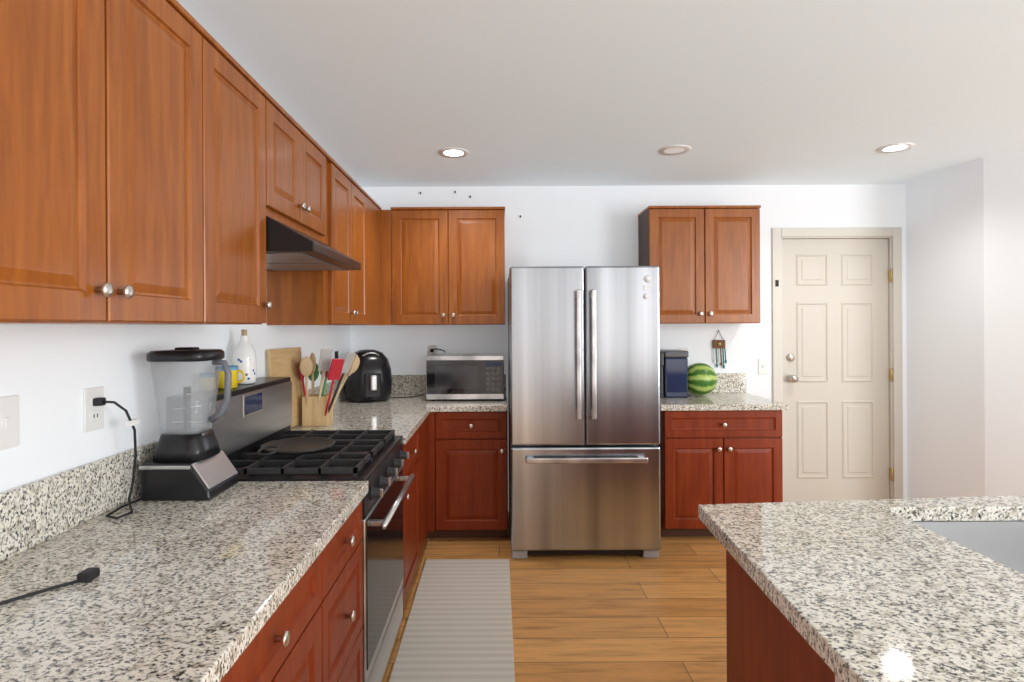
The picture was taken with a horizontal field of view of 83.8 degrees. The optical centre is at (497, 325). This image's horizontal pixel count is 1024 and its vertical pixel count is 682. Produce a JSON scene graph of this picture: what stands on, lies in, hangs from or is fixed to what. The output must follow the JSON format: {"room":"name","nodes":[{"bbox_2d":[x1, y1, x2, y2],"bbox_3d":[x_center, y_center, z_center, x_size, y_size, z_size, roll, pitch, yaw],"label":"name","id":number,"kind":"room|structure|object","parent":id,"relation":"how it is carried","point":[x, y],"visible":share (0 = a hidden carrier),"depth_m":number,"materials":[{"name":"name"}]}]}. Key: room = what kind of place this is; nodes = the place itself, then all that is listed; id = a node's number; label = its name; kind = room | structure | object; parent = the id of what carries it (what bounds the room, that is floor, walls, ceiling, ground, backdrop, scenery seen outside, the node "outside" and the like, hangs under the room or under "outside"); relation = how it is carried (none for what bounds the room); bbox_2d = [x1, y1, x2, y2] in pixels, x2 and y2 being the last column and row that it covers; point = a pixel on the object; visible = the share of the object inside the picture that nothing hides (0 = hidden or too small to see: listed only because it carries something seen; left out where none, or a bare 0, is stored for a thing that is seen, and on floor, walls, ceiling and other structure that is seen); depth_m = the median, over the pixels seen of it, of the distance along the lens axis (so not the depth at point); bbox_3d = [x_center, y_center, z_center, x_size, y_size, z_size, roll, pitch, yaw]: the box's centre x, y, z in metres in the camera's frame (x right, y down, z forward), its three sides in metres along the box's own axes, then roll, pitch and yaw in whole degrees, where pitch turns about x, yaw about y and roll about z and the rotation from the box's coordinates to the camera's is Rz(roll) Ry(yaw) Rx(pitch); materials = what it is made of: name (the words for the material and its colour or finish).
{"room":"kitchen","nodes":[
{"label":"kitchen","id":0,"kind":"room"},
{"bbox_2d":[0,271,350,492],"bbox_3d":[-1.179,0.181,0.985,0.100,2.490,6.970,0,0,0],"label":"wall","id":1,"kind":"structure","parent":0,"point":[49,367],"depth_m":1.63,"materials":[{"name":"white paint"}]},
{"bbox_2d":[0,395,18,449],"bbox_3d":[-1.122,0.221,1.300,0.012,0.120,0.075,0,0,0],"label":"light switch","id":2,"kind":"object","parent":1,"relation":"attached to","point":[9,405],"visible":1,"depth_m":1.31,"materials":[{"name":"white plastic"}]},
{"bbox_2d":[83,386,103,432],"bbox_3d":[-1.124,0.231,1.587,0.009,0.120,0.075,0,0,0],"label":"outlet","id":3,"kind":"object","parent":1,"relation":"attached to","point":[93,416],"visible":0.95,"depth_m":1.57,"materials":[{"name":"white plastic"}]},
{"bbox_2d":[93,397,141,519],"bbox_3d":[-1.068,0.361,1.626,0.103,0.322,0.183,0,0,0],"label":"cord","id":4,"kind":"object","parent":3,"relation":"attached to","point":[100,401],"depth_m":1.63,"materials":[{"name":"black plastic"}]},
{"bbox_2d":[0,0,391,324],"bbox_3d":[-0.944,-0.424,2.036,0.370,0.838,4.072,0,0,0],"label":"upper cabinet","id":5,"kind":"object","parent":1,"relation":"attached to","point":[143,167],"visible":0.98,"depth_m":1.40,"materials":[{"name":"brown wood"}]},
{"bbox_2d":[266,216,360,270],"bbox_3d":[-0.898,-0.334,2.418,0.462,0.137,0.713,0,0,0],"label":"hood vent","id":6,"kind":"object","parent":5,"relation":"attached to","point":[288,248],"visible":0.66,"depth_m":2.20,"materials":[{"name":"black metal"}]},
{"bbox_2d":[382,511,726,681],"bbox_3d":[1.993,1.450,0.985,6.430,0.080,6.970,0,0,0],"label":"floor","id":7,"kind":"structure","parent":0,"point":[576,617],"depth_m":2.84,"materials":[{"name":"brown wood"}]},
{"bbox_2d":[0,440,367,681],"bbox_3d":[-0.775,0.899,0.964,0.695,1.050,1.927,0,0,0],"label":"base cabinet","id":8,"kind":"object","parent":7,"relation":"on","point":[253,581],"visible":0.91,"depth_m":1.28,"materials":[{"name":"grey stone"}]},
{"bbox_2d":[0,567,99,604],"bbox_3d":[-0.956,0.514,1.003,0.044,0.019,0.454,0,0,31],"label":"cord","id":9,"kind":"object","parent":8,"relation":"on","point":[90,573],"visible":1,"depth_m":1.16,"materials":[{"name":"black plastic"}]},
{"bbox_2d":[139,347,238,500],"bbox_3d":[-0.970,0.296,1.805,0.252,0.457,0.204,0,0,0],"label":"blender","id":10,"kind":"object","parent":8,"relation":"on","point":[188,463],"visible":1,"depth_m":1.73,"materials":[{"name":"black plastic"}]},
{"bbox_2d":[166,377,414,681],"bbox_3d":[-0.754,0.832,2.315,0.735,1.185,0.770,0,0,0],"label":"range","id":11,"kind":"object","parent":7,"relation":"on","point":[258,413],"visible":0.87,"depth_m":2.18,"materials":[{"name":"black metal"}]},
{"bbox_2d":[199,372,214,391],"bbox_3d":[-1.074,0.206,2.105,0.054,0.068,0.054,0,0,0],"label":"mug","id":12,"kind":"object","parent":11,"relation":"on","point":[206,380],"visible":1,"depth_m":2.08,"materials":[{"name":"yellow ceramic"}]},
{"bbox_2d":[215,365,245,388],"bbox_3d":[-1.035,0.197,2.189,0.102,0.085,0.082,0,0,33],"label":"mug","id":13,"kind":"object","parent":11,"relation":"on","point":[219,372],"visible":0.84,"depth_m":2.17,"materials":[{"name":"yellow ceramic"}]},
{"bbox_2d":[232,329,255,383],"bbox_3d":[-1.054,0.127,2.370,0.092,0.225,0.092,0,0,0],"label":"bottle","id":14,"kind":"object","parent":11,"relation":"on","point":[244,353],"visible":0.91,"depth_m":2.34,"materials":[{"name":"white ceramic"}]},
{"bbox_2d":[257,437,334,455],"bbox_3d":[-0.792,0.468,2.264,0.283,0.037,0.316,0,0,-18],"label":"pan","id":15,"kind":"object","parent":11,"relation":"on","point":[297,445],"visible":1,"depth_m":2.27,"materials":[{"name":"grey metal"}]},
{"bbox_2d":[291,374,507,605],"bbox_3d":[-0.529,0.898,3.535,1.187,1.050,1.664,0,0,0],"label":"base cabinet","id":16,"kind":"object","parent":7,"relation":"on","point":[457,449],"visible":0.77,"depth_m":3.75,"materials":[{"name":"brown wood"}]},
{"bbox_2d":[267,347,303,427],"bbox_3d":[-1.079,0.318,2.915,0.039,0.410,0.337,0,0,6],"label":"cutting board","id":17,"kind":"object","parent":16,"relation":"on","point":[283,362],"visible":0.48,"depth_m":2.95,"materials":[{"name":"brown wood"}]},
{"bbox_2d":[298,349,359,425],"bbox_3d":[-0.904,0.320,3.022,0.297,0.407,0.260,0,0,0],"label":"utensil holder","id":18,"kind":"object","parent":16,"relation":"on","point":[317,409],"visible":1,"depth_m":2.98,"materials":[{"name":"brown wood"}]},
{"bbox_2d":[344,349,391,401],"bbox_3d":[-0.916,0.345,4.020,0.327,0.358,0.369,0,0,-21],"label":"air fryer","id":19,"kind":"object","parent":16,"relation":"on","point":[372,380],"visible":0.94,"depth_m":3.90,"materials":[{"name":"black plastic"}]},
{"bbox_2d":[390,394,423,397],"bbox_3d":[-0.681,0.519,4.231,0.245,0.007,0.189,0,0,0],"label":"cord","id":20,"kind":"object","parent":16,"relation":"on","point":[422,394],"depth_m":4.16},
{"bbox_2d":[426,353,503,400],"bbox_3d":[-0.228,0.363,4.133,0.540,0.314,0.384,0,0,0],"label":"microwave","id":21,"kind":"object","parent":16,"relation":"on","point":[449,376],"visible":1,"depth_m":3.94,"materials":[{"name":"silver metal"}]},
{"bbox_2d":[389,559,514,681],"bbox_3d":[-0.184,1.416,2.328,0.502,0.008,2.255,0,0,0],"label":"rug","id":22,"kind":"object","parent":7,"relation":"on","point":[458,628],"visible":1,"depth_m":2.67,"materials":[{"name":"beige fabric"}]},
{"bbox_2d":[508,266,660,558],"bbox_3d":[0.529,0.527,3.860,0.908,1.780,0.941,0,0,0],"label":"fridge","id":23,"kind":"object","parent":7,"relation":"on","point":[584,342],"visible":1,"depth_m":3.44,"materials":[{"name":"grey metal"}]},
{"bbox_2d":[658,373,787,536],"bbox_3d":[1.481,0.887,4.043,0.834,1.050,0.647,0,0,0],"label":"base cabinet","id":24,"kind":"object","parent":7,"relation":"on","point":[723,445],"visible":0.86,"depth_m":3.75,"materials":[{"name":"brown wood"}]},
{"bbox_2d":[660,349,688,397],"bbox_3d":[1.212,0.345,4.195,0.300,0.335,0.270,0,0,0],"label":"coffee maker","id":25,"kind":"object","parent":24,"relation":"on","point":[673,362],"visible":0.51,"depth_m":4.07,"materials":[{"name":"grey"}]},
{"bbox_2d":[688,363,716,395],"bbox_3d":[1.482,0.391,4.190,0.243,0.242,0.240,0,0,0],"label":"watermelon","id":26,"kind":"object","parent":24,"relation":"on","point":[702,378],"visible":0.91,"depth_m":4.10,"materials":[{"name":"green food"}]},
{"bbox_2d":[698,495,1023,681],"bbox_3d":[1.758,0.961,1.113,2.495,0.900,1.426,0,0,0],"label":"kitchen island","id":27,"kind":"object","parent":7,"relation":"on","point":[913,589],"visible":1,"depth_m":1.22,"materials":[{"name":"stone"}]},
{"bbox_2d":[177,0,1023,186],"bbox_3d":[1.979,-1.120,0.985,6.430,0.080,6.970,0,0,0],"label":"ceiling","id":28,"kind":"structure","parent":0,"point":[536,92],"depth_m":2.53,"materials":[{"name":"white paint"}]},
{"bbox_2d":[438,148,468,157],"bbox_3d":[-0.274,-1.065,3.510,0.196,0.006,0.196,0,0,0],"label":"recessed light","id":29,"kind":"object","parent":28,"relation":"in","point":[446,152],"visible":1,"depth_m":3.50,"materials":[{"name":"white plastic"}]},
{"bbox_2d":[658,145,690,154],"bbox_3d":[1.078,-1.072,3.480,0.196,0.006,0.196,0,0,0],"label":"recessed light","id":30,"kind":"object","parent":28,"relation":"in","point":[673,149],"visible":1,"depth_m":3.48,"materials":[{"name":"white plastic"}]},
{"bbox_2d":[876,143,914,152],"bbox_3d":[2.411,-1.079,3.460,0.196,0.006,0.196,0,0,0],"label":"recessed light","id":31,"kind":"object","parent":28,"relation":"in","point":[898,147],"visible":1,"depth_m":3.45,"materials":[{"name":"white plastic"}]},
{"bbox_2d":[351,184,906,510],"bbox_3d":[1.051,0.170,4.420,4.360,2.490,0.100,0,0,0],"label":"wall","id":32,"kind":"structure","parent":0,"point":[584,226],"depth_m":4.37,"materials":[{"name":"white paint"}]},
{"bbox_2d":[427,345,436,355],"bbox_3d":[-0.504,0.208,4.365,0.075,0.120,0.009,0,0,0],"label":"socket","id":33,"kind":"object","parent":32,"relation":"attached to","point":[429,347],"visible":0.48,"depth_m":4.36,"materials":[{"name":"white plastic"}]},
{"bbox_2d":[391,207,504,324],"bbox_3d":[-0.354,-0.427,4.194,0.815,0.838,0.345,0,0,0],"label":"upper cabinet","id":34,"kind":"object","parent":32,"relation":"attached to","point":[448,263],"visible":1,"depth_m":4.05,"materials":[{"name":"brown wood"}]},
{"bbox_2d":[638,205,760,323],"bbox_3d":[1.471,-0.437,4.194,0.798,0.838,0.345,0,0,0],"label":"upper cabinet","id":35,"kind":"object","parent":32,"relation":"attached to","point":[707,258],"visible":0.94,"depth_m":4.05,"materials":[{"name":"brown wood"}]},
{"bbox_2d":[712,330,726,368],"bbox_3d":[1.694,0.180,4.351,0.108,0.295,0.038,0,0,0],"label":"wall decor","id":36,"kind":"object","parent":32,"relation":"attached to","point":[716,344],"visible":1,"depth_m":4.35,"materials":[{"name":"brown"}]},
{"bbox_2d":[758,359,767,373],"bbox_3d":[2.032,0.309,4.364,0.075,0.120,0.012,0,0,0],"label":"switch plate","id":37,"kind":"object","parent":32,"relation":"attached to","point":[762,363],"visible":1,"depth_m":4.36,"materials":[{"name":"white plastic"}]},
{"bbox_2d":[782,239,888,501],"bbox_3d":[2.597,0.361,4.375,0.826,2.066,0.113,0,0,0],"label":"entry door","id":38,"kind":"structure","parent":32,"relation":"in","point":[835,349],"depth_m":4.39,"materials":[{"name":"beige paint"}]},
{"bbox_2d":[772,227,902,498],"bbox_3d":[2.597,0.326,4.408,0.990,2.160,0.114,0,0,0],"label":"door frame","id":39,"kind":"structure","parent":32,"relation":"attached to","point":[893,234],"depth_m":4.35,"materials":[{"name":"white paint"}]},
{"bbox_2d":[906,158,984,498],"bbox_3d":[3.181,0.158,4.020,0.100,2.490,0.700,0,0,0],"label":"wall","id":40,"kind":"structure","parent":0,"point":[945,209],"depth_m":3.99,"materials":[{"name":"white paint"}]},
{"bbox_2d":[983,150,1023,495],"bbox_3d":[4.021,0.154,2.722,0.100,2.490,2.600,0,0,-41],"label":"wall","id":41,"kind":"structure","parent":0,"point":[1003,174],"depth_m":3.60,"materials":[{"name":"white paint"}]}
]}

